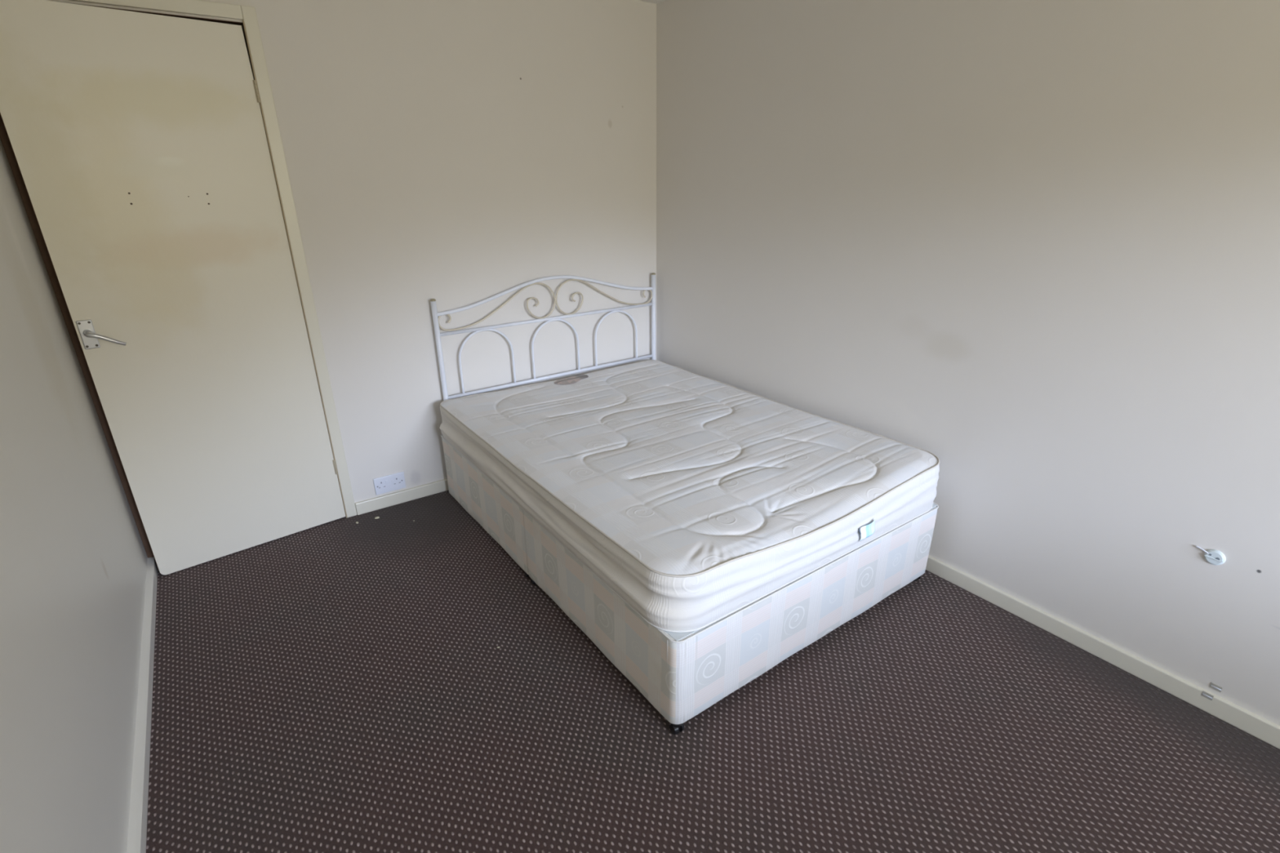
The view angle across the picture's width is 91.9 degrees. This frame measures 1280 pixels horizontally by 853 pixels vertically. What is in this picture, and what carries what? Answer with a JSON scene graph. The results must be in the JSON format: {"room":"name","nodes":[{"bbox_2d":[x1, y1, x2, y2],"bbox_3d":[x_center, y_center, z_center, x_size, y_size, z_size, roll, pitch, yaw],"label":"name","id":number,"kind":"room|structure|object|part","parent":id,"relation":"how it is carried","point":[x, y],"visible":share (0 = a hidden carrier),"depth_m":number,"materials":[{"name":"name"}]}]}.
{"room":"bedroom","nodes":[
{"label":"bedroom","id":0,"kind":"room"},
{"bbox_2d":[0,137,147,852],"bbox_3d":[-0.664,0.272,0.215,0.120,2.368,5.340,-15,26,-32],"label":"wall","id":1,"kind":"structure","parent":0,"point":[73,557],"depth_m":1.52,"materials":[{"name":"white paint"}]},
{"bbox_2d":[126,557,157,852],"bbox_3d":[-0.591,1.328,0.674,0.034,0.066,5.096,-15,26,-32],"label":"baseboard","id":2,"kind":"structure","parent":1,"relation":"attached to","point":[138,815],"depth_m":1.80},
{"bbox_2d":[48,0,656,502],"bbox_3d":[-1.027,-0.797,2.948,2.660,2.368,0.120,-15,26,-32],"label":"wall","id":3,"kind":"structure","parent":0,"point":[455,153],"depth_m":2.94,"materials":[{"name":"white paint"}]},
{"bbox_2d":[0,1,245,568],"bbox_3d":[-1.794,-0.456,2.488,0.766,2.084,0.103,-15,26,-32],"label":"trim","id":4,"kind":"structure","parent":3,"relation":"attached to","point":[4,137],"depth_m":2.24,"materials":[{"name":"brown wood"}]},
{"bbox_2d":[0,0,345,574],"bbox_3d":[-1.718,-0.422,2.420,0.742,2.059,0.094,-18,28,-38],"label":"door","id":5,"kind":"structure","parent":3,"relation":"in","point":[139,142],"depth_m":2.34,"materials":[{"name":"wood"}]},
{"bbox_3d":[-1.980,-0.330,2.221,0.043,0.103,0.006,-18,28,-38],"label":"handle plate","id":6,"kind":"part","parent":5,"relation":"part of","materials":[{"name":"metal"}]},
{"bbox_3d":[-1.929,-0.319,2.231,0.110,0.068,0.052,-18,28,-38],"label":"lever handle","id":7,"kind":"part","parent":5,"relation":"part of","materials":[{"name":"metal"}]},
{"bbox_2d":[71,0,356,518],"bbox_3d":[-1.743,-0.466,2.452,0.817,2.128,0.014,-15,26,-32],"label":"trim","id":8,"kind":"structure","parent":3,"relation":"attached to","point":[248,14],"depth_m":2.47,"materials":[{"name":"white wood"}]},
{"bbox_2d":[373,471,405,495],"bbox_3d":[-1.255,0.285,3.107,0.147,0.089,0.012,-15,26,-32],"label":"double socket","id":9,"kind":"object","parent":3,"relation":"attached to","point":[394,482],"visible":1,"depth_m":3.10,"materials":[{"name":"plastic"}]},
{"bbox_2d":[355,478,448,515],"bbox_3d":[-0.650,0.208,3.532,1.826,0.064,0.017,-15,26,-32],"label":"baseboard","id":10,"kind":"structure","parent":3,"relation":"attached to","point":[420,491],"depth_m":3.15,"materials":[{"name":"white wood"}]},
{"bbox_2d":[637,0,665,4],"bbox_3d":[0.136,-1.344,0.936,2.900,0.100,6.470,-15,26,-32],"label":"ceiling","id":11,"kind":"structure","parent":0,"point":[655,2],"depth_m":3.13,"materials":[{"name":"paint"}]},
{"bbox_2d":[146,489,1279,852],"bbox_3d":[0.160,0.953,1.837,2.900,0.100,6.470,-15,26,-32],"label":"floor","id":12,"kind":"structure","parent":0,"point":[342,685],"depth_m":1.82,"materials":[{"name":"brown carpet"}]},
{"bbox_2d":[440,434,938,734],"bbox_3d":[0.077,0.330,2.822,1.316,0.342,1.913,-15,26,-33],"label":"base","id":13,"kind":"object","parent":12,"relation":"on","point":[682,675],"visible":0.4,"depth_m":2.05,"materials":[{"name":"fabric"}]},
{"bbox_2d":[430,272,655,400],"bbox_3d":[-0.447,-0.300,3.454,1.324,1.062,0.027,-15,26,-32],"label":"headboard","id":14,"kind":"object","parent":13,"relation":"attached to","point":[652,289],"visible":0.98,"depth_m":3.29,"materials":[{"name":"white metal"}]},
{"bbox_3d":[-0.977,-0.133,3.120,0.025,1.005,0.025,-15,26,-32],"label":"post","id":15,"kind":"part","parent":14,"relation":"part of","materials":[{"name":"white metal"}]},
{"bbox_3d":[-0.452,-0.730,3.285,1.285,0.137,0.018,-15,26,-32],"label":"rail","id":16,"kind":"part","parent":14,"relation":"part of","materials":[{"name":"white metal"}]},
{"bbox_3d":[-0.450,-0.587,3.342,1.284,0.024,0.017,-15,26,-32],"label":"rail","id":17,"kind":"part","parent":14,"relation":"part of","materials":[{"name":"white metal"}]},
{"bbox_3d":[-0.447,-0.289,3.458,1.284,0.034,0.019,-15,26,-32],"label":"rail","id":18,"kind":"part","parent":14,"relation":"part of","materials":[{"name":"white metal"}]},
{"bbox_3d":[0.084,-0.420,3.808,0.025,1.018,0.025,-15,26,-32],"label":"post","id":19,"kind":"part","parent":14,"relation":"part of","materials":[{"name":"white metal"}]},
{"bbox_3d":[0.078,0.725,1.767,0.002,0.288,0.002,-15,26,-33],"label":"seam cord","id":20,"kind":"part","parent":13,"relation":"part of","materials":[{"name":"white fabric"}]},
{"bbox_3d":[0.128,0.729,1.757,0.002,0.288,0.002,-15,26,-33],"label":"seam cord","id":21,"kind":"part","parent":13,"relation":"part of","materials":[{"name":"white fabric"}]},
{"bbox_2d":[439,360,939,632],"bbox_3d":[0.087,0.078,2.720,1.373,0.200,1.924,-15,26,-32],"label":"mattress","id":22,"kind":"object","parent":13,"relation":"on","point":[695,499],"visible":1,"depth_m":2.24,"materials":[{"name":"fabric"}]},
{"bbox_3d":[0.161,0.720,1.779,0.002,0.288,0.002,-15,26,-33],"label":"seam cord","id":23,"kind":"part","parent":13,"relation":"part of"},
{"bbox_2d":[656,0,1279,725],"bbox_3d":[1.610,-0.332,1.695,0.120,2.368,5.340,-15,26,-32],"label":"wall","id":24,"kind":"structure","parent":0,"point":[1031,247],"depth_m":2.06,"materials":[{"name":"white paint"}]},
{"bbox_2d":[925,555,1279,749],"bbox_3d":[1.567,0.756,2.081,0.017,0.064,5.100,-15,26,-32],"label":"baseboard","id":25,"kind":"structure","parent":24,"relation":"attached to","point":[1256,726],"depth_m":2.05,"materials":[{"name":"white wood"}]},
{"bbox_2d":[1200,690,1213,700],"bbox_3d":[1.710,0.812,1.866,0.004,0.018,0.026,-15,26,-32],"label":"clip","id":26,"kind":"object","parent":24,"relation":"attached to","point":[1204,694],"visible":1,"depth_m":1.87,"materials":[{"name":"plastic"}]},
{"bbox_2d":[1195,546,1226,564],"bbox_3d":[1.652,0.376,1.796,0.010,0.047,0.070,-15,26,-32],"label":"wall fitting","id":27,"kind":"object","parent":24,"relation":"attached to","point":[1214,557],"visible":1,"depth_m":1.79,"materials":[{"name":"white plastic"}]},
{"bbox_3d":[1.642,0.361,1.806,0.006,0.012,0.035,-12,24,-28],"label":"cord","id":28,"kind":"part","parent":27,"relation":"part of","materials":[{"name":"plastic"}]},
{"bbox_2d":[1209,682,1222,692],"bbox_3d":[1.726,0.783,1.855,0.004,0.018,0.026,-15,26,-32],"label":"clip","id":29,"kind":"object","parent":24,"relation":"attached to","point":[1212,686],"visible":1,"depth_m":1.85,"materials":[{"name":"plastic"}]}
]}

